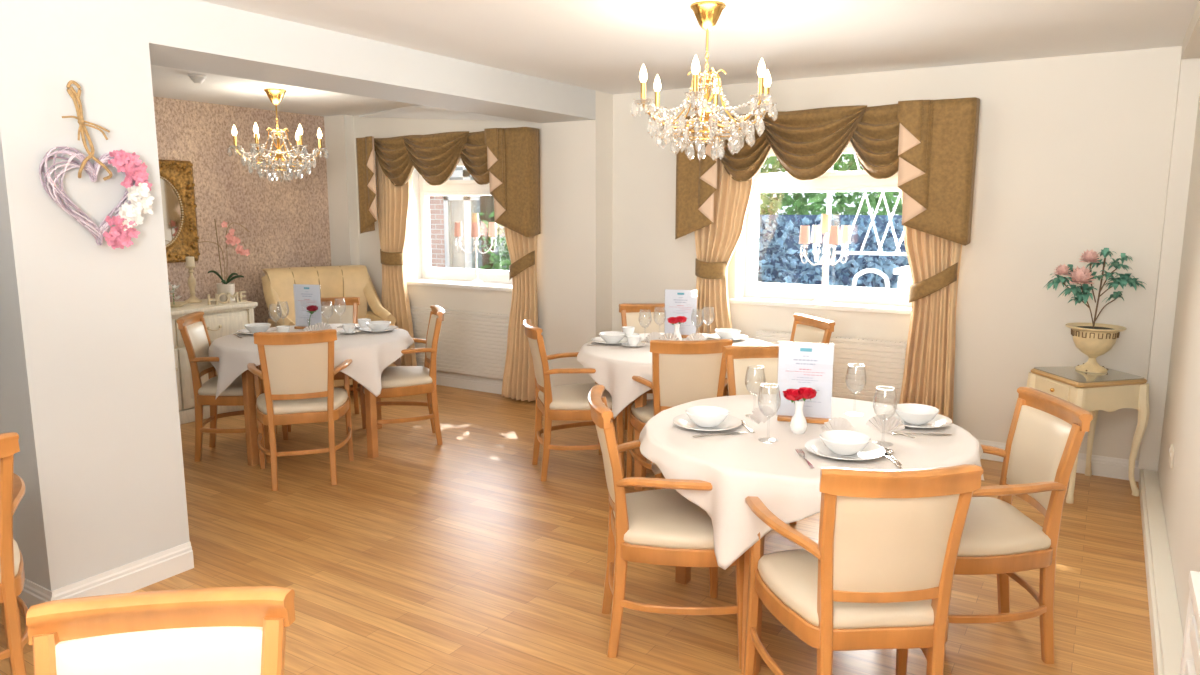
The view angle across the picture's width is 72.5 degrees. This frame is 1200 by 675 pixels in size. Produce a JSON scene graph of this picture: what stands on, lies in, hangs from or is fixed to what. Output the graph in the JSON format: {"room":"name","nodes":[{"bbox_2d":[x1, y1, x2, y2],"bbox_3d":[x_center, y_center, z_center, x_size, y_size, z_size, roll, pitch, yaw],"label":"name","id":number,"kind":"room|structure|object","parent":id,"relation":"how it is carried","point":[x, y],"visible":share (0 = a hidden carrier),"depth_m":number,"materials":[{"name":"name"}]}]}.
{"room":"care facility","nodes":[
{"label":"care facility","id":0,"kind":"room"},
{"bbox_2d":[0,0,189,590],"bbox_3d":[-3.342,-0.282,4.072,3.225,2.455,0.564,6,10,32],"label":"wall","id":1,"kind":"structure","parent":0,"point":[88,382],"depth_m":3.18,"materials":[{"name":"white paint"}]},
{"bbox_2d":[19,578,53,609],"bbox_3d":[-3.404,0.918,3.952,3.043,0.120,0.018,6,10,32],"label":"baseboard","id":2,"kind":"structure","parent":1,"relation":"attached to","point":[32,594],"depth_m":3.22,"materials":[{"name":"white"}]},
{"bbox_2d":[39,80,153,248],"bbox_3d":[-1.928,-0.653,3.135,0.091,0.631,0.394,6,11,33],"label":"heart wreath","id":3,"kind":"object","parent":1,"relation":"attached to","point":[128,215],"visible":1,"depth_m":3.17,"materials":[{"name":"white wicker"}]},
{"bbox_2d":[52,542,193,599],"bbox_3d":[-1.966,1.004,3.405,0.018,0.120,0.564,6,10,32],"label":"baseboard","id":4,"kind":"structure","parent":1,"relation":"attached to","point":[141,573],"depth_m":3.42,"materials":[{"name":"white wood"}]},
{"bbox_2d":[145,0,595,122],"bbox_3d":[-1.139,-1.539,4.840,0.495,0.210,3.386,6,10,32],"label":"beam","id":5,"kind":"structure","parent":1,"relation":"attached to","point":[192,35],"depth_m":4.21,"materials":[{"name":"white paint"}]},
{"bbox_2d":[153,97,330,322],"bbox_3d":[-3.558,-0.655,6.509,0.250,2.435,3.520,6,10,32],"label":"wall","id":6,"kind":"structure","parent":0,"point":[287,223],"depth_m":7.01,"materials":[{"name":"paper"}]},
{"bbox_2d":[158,159,199,262],"bbox_3d":[-3.452,-0.972,6.332,0.054,0.804,0.693,6,10,32],"label":"wall mirror","id":7,"kind":"object","parent":6,"relation":"attached to","point":[177,183],"visible":0.41,"depth_m":6.51,"materials":[{"name":"gold metal"}]},
{"bbox_2d":[160,178,180,245],"bbox_3d":[-3.471,-0.975,6.344,0.006,0.568,0.464,6,10,32],"label":"mirror glass","id":8,"kind":"object","parent":7,"relation":"attached to","point":[170,187],"depth_m":6.47,"materials":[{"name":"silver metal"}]},
{"bbox_2d":[151,65,420,115],"bbox_3d":[-2.357,-1.803,5.648,3.000,0.100,4.450,6,10,32],"label":"ceiling","id":9,"kind":"structure","parent":0,"point":[167,82],"depth_m":6.23,"materials":[{"name":"white paint"}]},
{"bbox_2d":[188,74,206,83],"bbox_3d":[-2.598,-1.667,5.279,0.110,0.054,0.110,6,10,32],"label":"smoke detector","id":10,"kind":"object","parent":9,"relation":"attached to","point":[196,78],"visible":1,"depth_m":5.25,"materials":[{"name":"white plastic"}]},
{"bbox_2d":[227,88,328,181],"bbox_3d":[-2.356,-1.471,5.982,0.603,0.658,0.696,1,9,8],"label":"chandelier","id":11,"kind":"object","parent":9,"relation":"hanging from","point":[275,95],"visible":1,"depth_m":5.93,"materials":[{"name":"clear glass"}]},
{"bbox_2d":[353,115,543,379],"bbox_3d":[-1.463,-0.812,7.512,2.730,2.435,0.420,6,10,32],"label":"wall","id":12,"kind":"structure","parent":0,"point":[475,300],"depth_m":7.21,"materials":[{"name":"beige paint"}]},
{"bbox_2d":[324,115,359,265],"bbox_3d":[-2.435,-0.858,7.802,0.270,2.435,0.110,6,10,32],"label":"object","id":13,"kind":"structure","parent":12,"relation":"attached to","point":[339,129],"depth_m":7.66,"materials":[{"name":"beige paint"}]},
{"bbox_2d":[405,168,421,279],"bbox_3d":[-1.135,-1.037,7.187,1.510,1.120,0.278,6,10,32],"label":"trim","id":14,"kind":"structure","parent":12,"relation":"attached to","point":[413,261],"depth_m":7.64,"materials":[{"name":"white"}]},
{"bbox_2d":[359,105,523,120],"bbox_3d":[-1.385,-1.861,6.901,2.130,0.172,0.235,6,10,32],"label":"trim","id":15,"kind":"structure","parent":12,"relation":"attached to","point":[420,112],"depth_m":6.92,"materials":[{"name":"white paint"}]},
{"bbox_2d":[356,127,539,236],"bbox_3d":[-1.333,-1.283,6.861,1.902,0.844,0.233,6,10,32],"label":"valance","id":16,"kind":"object","parent":12,"relation":"attached to","point":[508,159],"visible":1,"depth_m":6.61,"materials":[{"name":"brown fabric"}]},
{"bbox_2d":[375,153,416,365],"bbox_3d":[-1.856,-0.620,7.371,0.460,2.060,0.142,6,10,32],"label":"curtain","id":17,"kind":"object","parent":16,"relation":"hanging from","point":[394,203],"visible":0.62,"depth_m":7.33,"materials":[{"name":"beige fabric"}]},
{"bbox_2d":[501,227,537,401],"bbox_3d":[-0.671,-0.506,6.642,0.372,2.060,0.144,6,10,32],"label":"curtain","id":18,"kind":"object","parent":16,"relation":"hanging from","point":[518,383],"visible":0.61,"depth_m":6.66,"materials":[{"name":"beige fabric"}]},
{"bbox_2d":[406,159,512,291],"bbox_3d":[-1.129,-1.024,7.208,1.560,1.152,0.380,6,10,32],"label":"window","id":19,"kind":"structure","parent":12,"relation":"in","point":[497,280],"depth_m":7.45,"materials":[{"name":"white"}]},
{"bbox_2d":[454,213,496,283],"bbox_3d":[-1.090,-0.783,7.186,0.283,0.616,0.283,7,11,37],"label":"candelabra","id":20,"kind":"object","parent":19,"relation":"on","point":[475,231],"visible":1,"depth_m":7.14,"materials":[{"name":"white paint"}]},
{"bbox_2d":[410,306,509,379],"bbox_3d":[-1.144,0.053,7.162,1.380,0.564,0.050,6,10,32],"label":"radiator","id":21,"kind":"object","parent":12,"relation":"attached to","point":[470,343],"visible":0.59,"depth_m":7.14,"materials":[{"name":"white metal"}]},
{"bbox_2d":[410,306,509,316],"bbox_3d":[-1.144,-0.218,7.119,1.380,0.014,0.050,6,10,32],"label":"grille","id":22,"kind":"object","parent":21,"relation":"attached to","point":[459,313],"depth_m":7.14,"materials":[{"name":"white metal"}]},
{"bbox_2d":[436,371,502,393],"bbox_3d":[-1.359,0.382,7.372,2.210,0.120,0.018,6,10,32],"label":"baseboard","id":23,"kind":"structure","parent":12,"relation":"attached to","point":[442,378],"depth_m":7.24,"materials":[{"name":"white"}]},
{"bbox_2d":[0,384,1153,674],"bbox_3d":[-0.927,1.318,1.955,9.800,0.050,9.950,6,10,32],"label":"floor","id":24,"kind":"structure","parent":0,"point":[423,556],"depth_m":3.62,"materials":[{"name":"brown wood"}]},
{"bbox_2d":[0,432,27,674],"bbox_3d":[-2.087,0.740,2.536,0.563,0.916,0.599,7,12,39],"label":"armchair","id":25,"kind":"object","parent":24,"relation":"on","point":[12,486],"visible":0.92,"depth_m":2.54,"materials":[{"name":"brown wood"}]},
{"bbox_2d":[26,586,294,674],"bbox_3d":[-0.724,0.939,1.263,0.599,0.916,0.563,-1,9,-8],"label":"armchair","id":26,"kind":"object","parent":24,"relation":"on","point":[216,630],"visible":1,"depth_m":1.42,"materials":[{"name":"brown wood"}]},
{"bbox_2d":[171,298,257,423],"bbox_3d":[-3.484,0.240,5.928,0.609,0.848,1.930,6,10,32],"label":"sideboard","id":27,"kind":"object","parent":24,"relation":"on","point":[225,319],"visible":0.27,"depth_m":6.20,"materials":[{"name":"beige paint"}]},
{"bbox_2d":[184,266,201,302],"bbox_3d":[-3.236,-0.424,6.485,0.128,0.290,0.128,6,10,32],"label":"candlestick","id":28,"kind":"object","parent":27,"relation":"on","point":[191,280],"visible":0.98,"depth_m":6.46,"materials":[{"name":"wood"}]},
{"bbox_2d":[216,283,234,301],"bbox_3d":[-3.008,-0.363,6.577,0.138,0.142,0.138,6,10,32],"label":"ceramic pot","id":29,"kind":"object","parent":27,"relation":"on","point":[230,287],"visible":0.73,"depth_m":6.52,"materials":[{"name":"beige"}]},
{"bbox_2d":[196,219,249,283],"bbox_3d":[-2.988,-0.680,6.517,0.070,0.530,0.446,8,12,41],"label":"orchid","id":30,"kind":"object","parent":29,"relation":"on","point":[231,240],"visible":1,"depth_m":6.55,"materials":[{"name":"pink plant"}]},
{"bbox_2d":[176,311,288,462],"bbox_3d":[-2.379,0.304,5.312,0.563,0.916,0.599,-2,9,-10],"label":"armchair","id":31,"kind":"object","parent":24,"relation":"on","point":[192,327],"visible":0.58,"depth_m":5.13,"materials":[{"name":"brown wood"}]},
{"bbox_2d":[247,329,353,490],"bbox_3d":[-1.757,0.381,4.824,0.599,0.916,0.563,-3,9,-17],"label":"armchair","id":32,"kind":"object","parent":24,"relation":"on","point":[297,372],"visible":0.97,"depth_m":4.62,"materials":[{"name":"brown wood"}]},
{"bbox_2d":[242,370,381,465],"bbox_3d":[-1.898,0.362,5.489,1.190,0.742,1.190,6,10,32],"label":"dining table","id":33,"kind":"object","parent":24,"relation":"on","point":[373,412],"visible":0.24,"depth_m":5.09,"materials":[{"name":"brown wood"}]},
{"bbox_2d":[208,324,413,397],"bbox_3d":[-1.894,0.144,5.457,1.283,0.312,1.287,1,9,6],"label":"tablecloth","id":34,"kind":"object","parent":33,"relation":"on","point":[370,353],"visible":0.62,"depth_m":5.04,"materials":[{"name":"white fabric"}]},
{"bbox_2d":[236,327,276,334],"bbox_3d":[-2.314,-0.038,5.535,0.266,0.022,0.266,5,10,28],"label":"dinner plate","id":35,"kind":"object","parent":34,"relation":"on","point":[243,331],"visible":0.49,"depth_m":5.55,"materials":[{"name":"white"}]},
{"bbox_2d":[244,323,270,332],"bbox_3d":[-2.314,-0.061,5.531,0.170,0.055,0.170,4,10,26],"label":"soup bowl","id":36,"kind":"object","parent":35,"relation":"on","point":[253,327],"visible":0.88,"depth_m":5.49,"materials":[{"name":"white"}]},
{"bbox_2d":[294,284,321,328],"bbox_3d":[-2.043,-0.215,5.717,0.216,0.315,0.056,3,9,16],"label":"menu card","id":37,"kind":"object","parent":34,"relation":"on","point":[304,295],"visible":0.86,"depth_m":5.72,"materials":[{"name":"paper"}]},
{"bbox_2d":[359,325,397,332],"bbox_3d":[-1.527,-0.056,5.643,0.266,0.022,0.266,1,9,8],"label":"dinner plate","id":38,"kind":"object","parent":34,"relation":"on","point":[366,328],"visible":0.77,"depth_m":5.63,"materials":[{"name":"white"}]},
{"bbox_2d":[366,321,390,330],"bbox_3d":[-1.527,-0.078,5.640,0.170,0.055,0.170,-2,9,-15],"label":"soup bowl","id":39,"kind":"object","parent":38,"relation":"on","point":[373,325],"visible":0.94,"depth_m":5.60,"materials":[{"name":"white"}]},
{"bbox_2d":[287,297,365,431],"bbox_3d":[-2.020,0.181,6.093,0.599,0.916,0.563,-2,9,-10],"label":"armchair","id":40,"kind":"object","parent":24,"relation":"on","point":[344,310],"visible":0.24,"depth_m":6.25,"materials":[{"name":"brown wood"}]},
{"bbox_2d":[261,265,396,386],"bbox_3d":[-2.356,-0.058,7.095,0.961,1.074,0.840,-6,11,-35],"label":"sofa","id":41,"kind":"object","parent":24,"relation":"on","point":[343,280],"visible":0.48,"depth_m":7.16,"materials":[{"name":"beige"}]},
{"bbox_2d":[362,305,444,444],"bbox_3d":[-1.332,0.262,5.579,0.563,0.916,0.599,-3,9,-17],"label":"armchair","id":42,"kind":"object","parent":24,"relation":"on","point":[397,381],"visible":0.7,"depth_m":5.44,"materials":[{"name":"brown wood"}]},
{"bbox_2d":[523,319,624,480],"bbox_3d":[-0.173,0.360,4.951,0.563,0.916,0.599,-2,9,-13],"label":"armchair","id":43,"kind":"object","parent":24,"relation":"on","point":[564,402],"visible":0.8,"depth_m":4.77,"materials":[{"name":"brown wood"}]},
{"bbox_2d":[542,91,612,386],"bbox_3d":[-0.098,-0.689,6.664,0.495,2.455,0.550,6,10,32],"label":"wall pier","id":44,"kind":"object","parent":24,"relation":"on","point":[577,156],"visible":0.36,"depth_m":6.40,"materials":[{"name":"beige paint"}]},
{"bbox_2d":[611,392,646,490],"bbox_3d":[0.499,0.431,5.049,1.190,0.742,1.190,6,10,32],"label":"dining table","id":45,"kind":"object","parent":24,"relation":"on","point":[641,401],"visible":0.08,"depth_m":4.63,"materials":[{"name":"brown wood"}]},
{"bbox_2d":[577,333,774,418],"bbox_3d":[0.499,0.212,5.019,1.286,0.312,1.284,1,9,8],"label":"tablecloth","id":46,"kind":"object","parent":45,"relation":"on","point":[615,366],"visible":0.3,"depth_m":4.62,"materials":[{"name":"white fabric"}]},
{"bbox_2d":[591,337,627,344],"bbox_3d":[0.078,0.023,5.143,0.266,0.022,0.266,5,10,28],"label":"dinner plate","id":47,"kind":"object","parent":46,"relation":"on","point":[596,339],"visible":0.61,"depth_m":5.14,"materials":[{"name":"white"}]},
{"bbox_2d":[599,331,625,342],"bbox_3d":[0.078,0.001,5.140,0.170,0.055,0.170,0,9,3],"label":"soup bowl","id":48,"kind":"object","parent":47,"relation":"on","point":[609,336],"visible":1,"depth_m":5.10,"materials":[{"name":"white"}]},
{"bbox_2d":[622,342,644,346],"bbox_3d":[0.205,0.047,5.008,0.148,0.017,0.148,6,10,32],"label":"saucer","id":49,"kind":"object","parent":46,"relation":"on","point":[640,343],"visible":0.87,"depth_m":5.00,"materials":[{"name":"white"}]},
{"bbox_2d":[626,335,641,345],"bbox_3d":[0.210,0.020,5.003,0.097,0.056,0.086,0,9,1],"label":"teacup","id":50,"kind":"object","parent":49,"relation":"on","point":[633,340],"visible":1,"depth_m":4.98,"materials":[{"name":"white"}]},
{"bbox_2d":[658,333,679,340],"bbox_3d":[0.421,0.010,5.009,0.140,0.073,0.018,0,9,0],"label":"folded napkin","id":51,"kind":"object","parent":46,"relation":"on","point":[668,336],"visible":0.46,"depth_m":5.01,"materials":[{"name":"white fabric"}]},
{"bbox_2d":[664,289,696,337],"bbox_3d":[0.526,-0.157,5.345,0.216,0.315,0.056,3,9,16],"label":"holder","id":52,"kind":"object","parent":46,"relation":"on","point":[682,302],"visible":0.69,"depth_m":5.34,"materials":[{"name":"paper"}]},
{"bbox_2d":[685,333,706,340],"bbox_3d":[0.593,0.008,5.020,0.140,0.073,0.018,3,9,17],"label":"folded napkin","id":53,"kind":"object","parent":46,"relation":"on","point":[695,336],"visible":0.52,"depth_m":5.02,"materials":[{"name":"white fabric"}]},
{"bbox_2d":[707,333,747,340],"bbox_3d":[0.823,0.002,5.278,0.266,0.022,0.266,5,10,29],"label":"dinner plate","id":54,"kind":"object","parent":46,"relation":"on","point":[713,336],"visible":0.58,"depth_m":5.30,"materials":[{"name":"white"}]},
{"bbox_2d":[715,328,740,338],"bbox_3d":[0.823,-0.021,5.275,0.170,0.055,0.170,1,9,7],"label":"soup bowl","id":55,"kind":"object","parent":54,"relation":"on","point":[723,333],"visible":0.98,"depth_m":5.23,"materials":[{"name":"white"}]},
{"bbox_2d":[616,303,664,439],"bbox_3d":[0.368,0.245,5.686,0.599,0.916,0.563,-1,9,-4],"label":"armchair","id":56,"kind":"object","parent":24,"relation":"on","point":[630,315],"visible":0.11,"depth_m":5.84,"materials":[{"name":"brown wood"}]},
{"bbox_2d":[588,385,743,668],"bbox_3d":[0.238,0.662,3.029,0.563,0.916,0.599,-1,9,-3],"label":"armchair","id":57,"kind":"object","parent":24,"relation":"on","point":[659,526],"visible":0.76,"depth_m":2.83,"materials":[{"name":"brown wood"}]},
{"bbox_2d":[626,339,732,489],"bbox_3d":[0.451,0.426,4.531,0.599,0.916,0.563,-1,9,-5],"label":"armchair","id":58,"kind":"object","parent":24,"relation":"on","point":[683,372],"visible":0.52,"depth_m":4.27,"materials":[{"name":"brown wood"}]},
{"bbox_2d":[675,536,763,674],"bbox_3d":[0.790,0.723,3.194,1.190,0.742,1.190,6,10,32],"label":"dining table","id":59,"kind":"object","parent":24,"relation":"on","point":[682,574],"visible":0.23,"depth_m":2.79,"materials":[{"name":"brown wood"}]},
{"bbox_2d":[639,394,983,569],"bbox_3d":[0.763,0.504,3.148,1.304,0.308,1.344,6,10,32],"label":"tablecloth","id":60,"kind":"object","parent":59,"relation":"on","point":[737,467],"visible":0.59,"depth_m":2.78,"materials":[{"name":"white fabric"}]},
{"bbox_2d":[673,414,741,430],"bbox_3d":[0.415,0.333,3.167,0.266,0.022,0.266,2,9,13],"label":"dinner plate","id":61,"kind":"object","parent":60,"relation":"on","point":[731,422],"visible":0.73,"depth_m":3.16,"materials":[{"name":"white"}]},
{"bbox_2d":[685,406,728,426],"bbox_3d":[0.415,0.311,3.163,0.170,0.055,0.170,4,10,23],"label":"soup bowl","id":62,"kind":"object","parent":61,"relation":"on","point":[702,416],"visible":1,"depth_m":3.15,"materials":[{"name":"white"}]},
{"bbox_2d":[748,405,774,423],"bbox_3d":[0.627,0.298,3.171,0.140,0.073,0.018,-6,11,-34],"label":"folded napkin","id":63,"kind":"object","parent":60,"relation":"on","point":[756,416],"visible":0.98,"depth_m":3.17,"materials":[{"name":"white fabric"}]},
{"bbox_2d":[790,399,807,433],"bbox_3d":[0.747,0.296,3.070,0.066,0.125,0.066,6,10,32],"label":"bud vase","id":64,"kind":"object","parent":60,"relation":"on","point":[798,423],"visible":0.97,"depth_m":3.05,"materials":[{"name":"white"}]},
{"bbox_2d":[782,389,802,403],"bbox_3d":[0.723,0.262,3.065,0.084,0.134,0.076,6,10,32],"label":"rose","id":65,"kind":"object","parent":64,"relation":"in","point":[793,395],"visible":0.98,"depth_m":3.04,"materials":[{"name":"red plant"}]},
{"bbox_2d":[798,387,816,400],"bbox_3d":[0.771,0.256,3.064,0.084,0.134,0.076,6,10,32],"label":"rose","id":66,"kind":"object","parent":64,"relation":"in","point":[808,393],"visible":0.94,"depth_m":3.04,"materials":[{"name":"red plant"}]},
{"bbox_2d":[776,341,834,423],"bbox_3d":[0.807,0.176,3.222,0.216,0.315,0.056,3,9,16],"label":"menu","id":67,"kind":"object","parent":60,"relation":"on","point":[800,364],"visible":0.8,"depth_m":3.21,"materials":[{"name":"white paper"}]},
{"bbox_2d":[821,417,853,431],"bbox_3d":[0.866,0.327,2.989,0.140,0.073,0.018,-3,9,-17],"label":"folded napkin","id":68,"kind":"object","parent":60,"relation":"on","point":[839,423],"visible":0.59,"depth_m":2.99,"materials":[{"name":"white fabric"}]},
{"bbox_2d":[805,438,884,459],"bbox_3d":[0.840,0.389,2.812,0.266,0.022,0.266,-1,9,-5],"label":"dinner plate","id":69,"kind":"object","parent":60,"relation":"on","point":[872,450],"visible":0.7,"depth_m":2.80,"materials":[{"name":"white"}]},
{"bbox_2d":[819,430,870,454],"bbox_3d":[0.840,0.366,2.808,0.170,0.055,0.170,5,10,27],"label":"soup bowl","id":70,"kind":"object","parent":69,"relation":"on","point":[841,442],"visible":1,"depth_m":2.82,"materials":[{"name":"white"}]},
{"bbox_2d":[866,414,904,433],"bbox_3d":[1.059,0.320,3.033,0.140,0.073,0.017,5,10,28],"label":"folded napkin","id":71,"kind":"object","parent":60,"relation":"on","point":[891,425],"visible":1,"depth_m":3.03,"materials":[{"name":"white fabric"}]},
{"bbox_2d":[880,410,951,428],"bbox_3d":[1.237,0.327,3.207,0.266,0.022,0.266,0,9,1],"label":"dinner plate","id":72,"kind":"object","parent":60,"relation":"on","point":[939,420],"visible":0.55,"depth_m":3.19,"materials":[{"name":"white"}]},
{"bbox_2d":[893,403,938,424],"bbox_3d":[1.237,0.304,3.204,0.170,0.055,0.170,2,9,11],"label":"soup bowl","id":73,"kind":"object","parent":72,"relation":"on","point":[917,414],"visible":1,"depth_m":3.19,"materials":[{"name":"white"}]},
{"bbox_2d":[722,345,796,523],"bbox_3d":[0.838,0.528,3.883,0.599,0.916,0.563,-1,9,-4],"label":"armchair","id":74,"kind":"object","parent":24,"relation":"on","point":[759,359],"visible":0.12,"depth_m":4.03,"materials":[{"name":"beige fabric"}]},
{"bbox_2d":[723,313,834,395],"bbox_3d":[1.113,0.336,5.108,0.563,0.916,0.599,-3,9,-17],"label":"armchair","id":75,"kind":"object","parent":24,"relation":"on","point":[808,329],"visible":0.12,"depth_m":5.13,"materials":[{"name":"fabric"}]},
{"bbox_2d":[744,464,982,674],"bbox_3d":[0.774,0.754,2.440,0.599,0.916,0.563,-1,9,-4],"label":"armchair","id":76,"kind":"object","parent":24,"relation":"on","point":[879,573],"visible":1,"depth_m":2.23,"materials":[{"name":"beige fabric"}]},
{"bbox_2d":[926,387,1092,674],"bbox_3d":[1.380,0.670,2.980,0.563,0.916,0.599,0,9,0],"label":"armchair","id":77,"kind":"object","parent":24,"relation":"on","point":[1047,431],"visible":0.73,"depth_m":2.83,"materials":[{"name":"brown wood"}]},
{"bbox_2d":[1027,366,1149,503],"bbox_3d":[2.759,0.534,4.638,0.498,0.671,0.487,-1,9,-5],"label":"side table","id":78,"kind":"object","parent":24,"relation":"on","point":[1112,390],"visible":0.7,"depth_m":4.47,"materials":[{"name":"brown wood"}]},
{"bbox_2d":[1065,323,1125,372],"bbox_3d":[2.811,0.061,4.659,0.299,0.255,0.299,6,10,32],"label":"urn","id":79,"kind":"object","parent":78,"relation":"on","point":[1094,342],"visible":1,"depth_m":4.60,"materials":[{"name":"beige ceramic"}]},
{"bbox_2d":[1043,248,1146,327],"bbox_3d":[2.770,-0.269,4.561,0.564,0.457,0.222,-1,9,-3],"label":"plant","id":80,"kind":"object","parent":79,"relation":"on","point":[1081,276],"visible":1,"depth_m":4.54,"materials":[{"name":"green plant"}]},
{"bbox_2d":[1179,571,1199,674],"bbox_3d":[1.187,0.976,1.569,0.105,0.745,0.910,6,10,32],"label":"guard","id":81,"kind":"object","parent":24,"relation":"on","point":[1190,660],"visible":1,"depth_m":1.87,"materials":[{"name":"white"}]},
{"bbox_2d":[199,0,1198,94],"bbox_3d":[0.389,-1.054,0.752,6.700,0.100,9.950,6,10,32],"label":"ceiling","id":82,"kind":"structure","parent":0,"point":[604,46],"depth_m":4.10,"materials":[{"name":"white paint"}]},
{"bbox_2d":[630,1,777,159],"bbox_3d":[0.468,-1.117,3.598,0.603,0.658,0.696,-9,12,-43],"label":"chandelier","id":83,"kind":"object","parent":82,"relation":"hanging from","point":[707,14],"visible":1,"depth_m":3.54,"materials":[{"name":"gold metal"}]},
{"bbox_2d":[612,46,1181,469],"bbox_3d":[2.973,-0.417,4.929,6.575,2.455,0.320,6,10,32],"label":"wall","id":84,"kind":"structure","parent":0,"point":[1073,155],"depth_m":4.96,"materials":[{"name":"beige paint"}]},
{"bbox_2d":[734,215,746,298],"bbox_3d":[1.590,-0.797,5.660,1.310,1.120,0.178,6,10,32],"label":"trim","id":85,"kind":"structure","parent":84,"relation":"attached to","point":[740,251],"depth_m":6.04,"materials":[{"name":"white"}]},
{"bbox_2d":[729,142,911,314],"bbox_3d":[1.594,-0.784,5.679,1.360,1.152,0.285,6,10,32],"label":"window","id":86,"kind":"structure","parent":84,"relation":"in","point":[846,298],"depth_m":5.79,"materials":[{"name":"white"}]},
{"bbox_2d":[799,214,849,303],"bbox_3d":[1.563,-0.550,5.703,0.283,0.616,0.283,7,11,37],"label":"candelabra","id":87,"kind":"object","parent":86,"relation":"on","point":[825,227],"visible":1,"depth_m":5.67,"materials":[{"name":"white paint"}]},
{"bbox_2d":[675,97,979,245],"bbox_3d":[1.397,-1.064,5.387,1.962,0.864,0.233,6,10,32],"label":"valance","id":88,"kind":"object","parent":84,"relation":"attached to","point":[931,145],"visible":0.88,"depth_m":5.12,"materials":[{"name":"brown fabric"}]},
{"bbox_2d":[695,158,753,333],"bbox_3d":[0.862,-0.400,5.900,0.514,2.080,0.149,6,10,32],"label":"curtain","id":89,"kind":"object","parent":88,"relation":"hanging from","point":[716,243],"visible":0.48,"depth_m":5.86,"materials":[{"name":"beige fabric"}]},
{"bbox_2d":[899,191,961,422],"bbox_3d":[2.069,-0.283,5.158,0.403,2.080,0.146,6,10,32],"label":"curtain","id":90,"kind":"object","parent":88,"relation":"hanging from","point":[934,261],"visible":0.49,"depth_m":5.17,"materials":[{"name":"beige fabric"}]},
{"bbox_2d":[756,330,906,405],"bbox_3d":[1.576,0.287,5.674,1.030,0.594,0.070,6,10,32],"label":"radiator","id":91,"kind":"object","parent":84,"relation":"attached to","point":[876,365],"visible":0.5,"depth_m":5.50,"materials":[{"name":"white metal"}]},
{"bbox_2d":[756,330,906,345],"bbox_3d":[1.576,0.000,5.629,1.030,0.014,0.070,6,10,32],"label":"grille","id":92,"kind":"object","parent":91,"relation":"attached to","point":[761,333],"depth_m":5.55,"materials":[{"name":"white metal"}]},
{"bbox_2d":[647,395,1139,481],"bbox_3d":[1.632,0.638,5.739,3.625,0.120,0.018,6,10,32],"label":"baseboard","id":93,"kind":"structure","parent":84,"relation":"attached to","point":[1110,467],"depth_m":4.89,"materials":[{"name":"white"}]},
{"bbox_2d":[1158,92,1199,635],"bbox_3d":[2.199,-0.074,2.746,0.200,2.455,4.250,6,10,32],"label":"wall","id":94,"kind":"structure","parent":0,"point":[1179,485],"depth_m":3.63,"materials":[{"name":"beige paint"}]},
{"bbox_2d":[1138,469,1183,674],"bbox_3d":[2.074,1.079,2.994,0.083,0.100,4.230,6,10,32],"label":"baseboard","id":95,"kind":"structure","parent":94,"relation":"attached to","point":[1167,638],"depth_m":3.29,"materials":[{"name":"white paint"}]},
{"bbox_2d":[1138,53,1199,470],"bbox_3d":[3.173,-0.408,4.554,0.093,2.355,0.100,6,10,32],"label":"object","id":96,"kind":"structure","parent":94,"relation":"attached to","point":[1188,91],"depth_m":4.51,"materials":[{"name":"beige paint"}]},
{"bbox_2d":[1181,0,1199,58],"bbox_3d":[2.024,-1.240,2.566,0.100,0.095,4.070,6,10,32],"label":"trim","id":97,"kind":"structure","parent":94,"relation":"attached to","point":[1190,47],"depth_m":3.87,"materials":[{"name":"beige paint"}]},
{"bbox_3d":[3.790,-0.063,11.883,22.000,0.100,12.050,6,10,32],"label":"ground","id":98,"kind":"structure","parent":0,"visible":0},
{"bbox_2d":[429,167,510,269],"bbox_3d":[-1.841,-2.012,13.819,7.500,3.150,3.450,6,10,32],"label":"neighbouring wing","id":99,"kind":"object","parent":98,"relation":"on","point":[445,211],"visible":0.04,"depth_m":12.37},
{"bbox_2d":[480,195,494,269],"bbox_3d":[-1.371,-2.296,9.475,2.980,5.064,3.056,6,10,32],"label":"tree","id":100,"kind":"object","parent":98,"relation":"on","point":[486,202],"visible":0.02,"depth_m":9.58,"materials":[{"name":"green plant"}]},
{"bbox_2d":[474,211,510,270],"bbox_3d":[-0.765,-0.623,9.459,1.402,1.727,0.713,6,10,32],"label":"climbing plant","id":101,"kind":"object","parent":98,"relation":"on","point":[499,264],"visible":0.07,"depth_m":9.48,"materials":[{"name":"green plant"}]},
{"bbox_2d":[759,153,902,214],"bbox_3d":[4.353,-1.869,7.738,7.948,1.731,0.884,6,10,32],"label":"hedge","id":102,"kind":"object","parent":98,"relation":"on","point":[799,203],"visible":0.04,"depth_m":8.88,"materials":[{"name":"green plant"}]},
{"bbox_2d":[758,215,908,287],"bbox_3d":[4.269,-0.280,7.556,7.700,1.670,0.060,6,10,32],"label":"fence","id":103,"kind":"object","parent":98,"relation":"on","point":[858,239],"visible":0.02,"depth_m":8.62,"materials":[{"name":"wood"}]},
{"bbox_2d":[757,213,908,288],"bbox_3d":[4.036,-0.279,7.464,7.519,1.729,0.385,6,10,32],"label":"hedge","id":104,"kind":"object","parent":103,"relation":"attached to","point":[888,265],"visible":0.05,"depth_m":8.42,"materials":[{"name":"plant"}]},
{"bbox_2d":[824,153,906,284],"bbox_3d":[2.261,-0.348,5.859,1.335,2.330,0.045,6,10,32],"label":"lattice grille","id":105,"kind":"object","parent":98,"relation":"on","point":[829,194],"visible":0.2,"depth_m":5.95,"materials":[{"name":"metal"}]},
{"bbox_2d":[852,268,889,287],"bbox_3d":[2.078,0.094,6.487,0.440,1.263,0.450,6,10,32],"label":"garden chair","id":106,"kind":"object","parent":98,"relation":"on","point":[869,270],"visible":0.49,"depth_m":6.53,"materials":[{"name":"white paint"}]},
{"bbox_2d":[893,265,911,288],"bbox_3d":[2.700,0.082,6.540,0.660,1.270,0.460,6,10,32],"label":"planter","id":107,"kind":"object","parent":98,"relation":"on","point":[904,278],"visible":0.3,"depth_m":6.41,"materials":[{"name":"white paint"}]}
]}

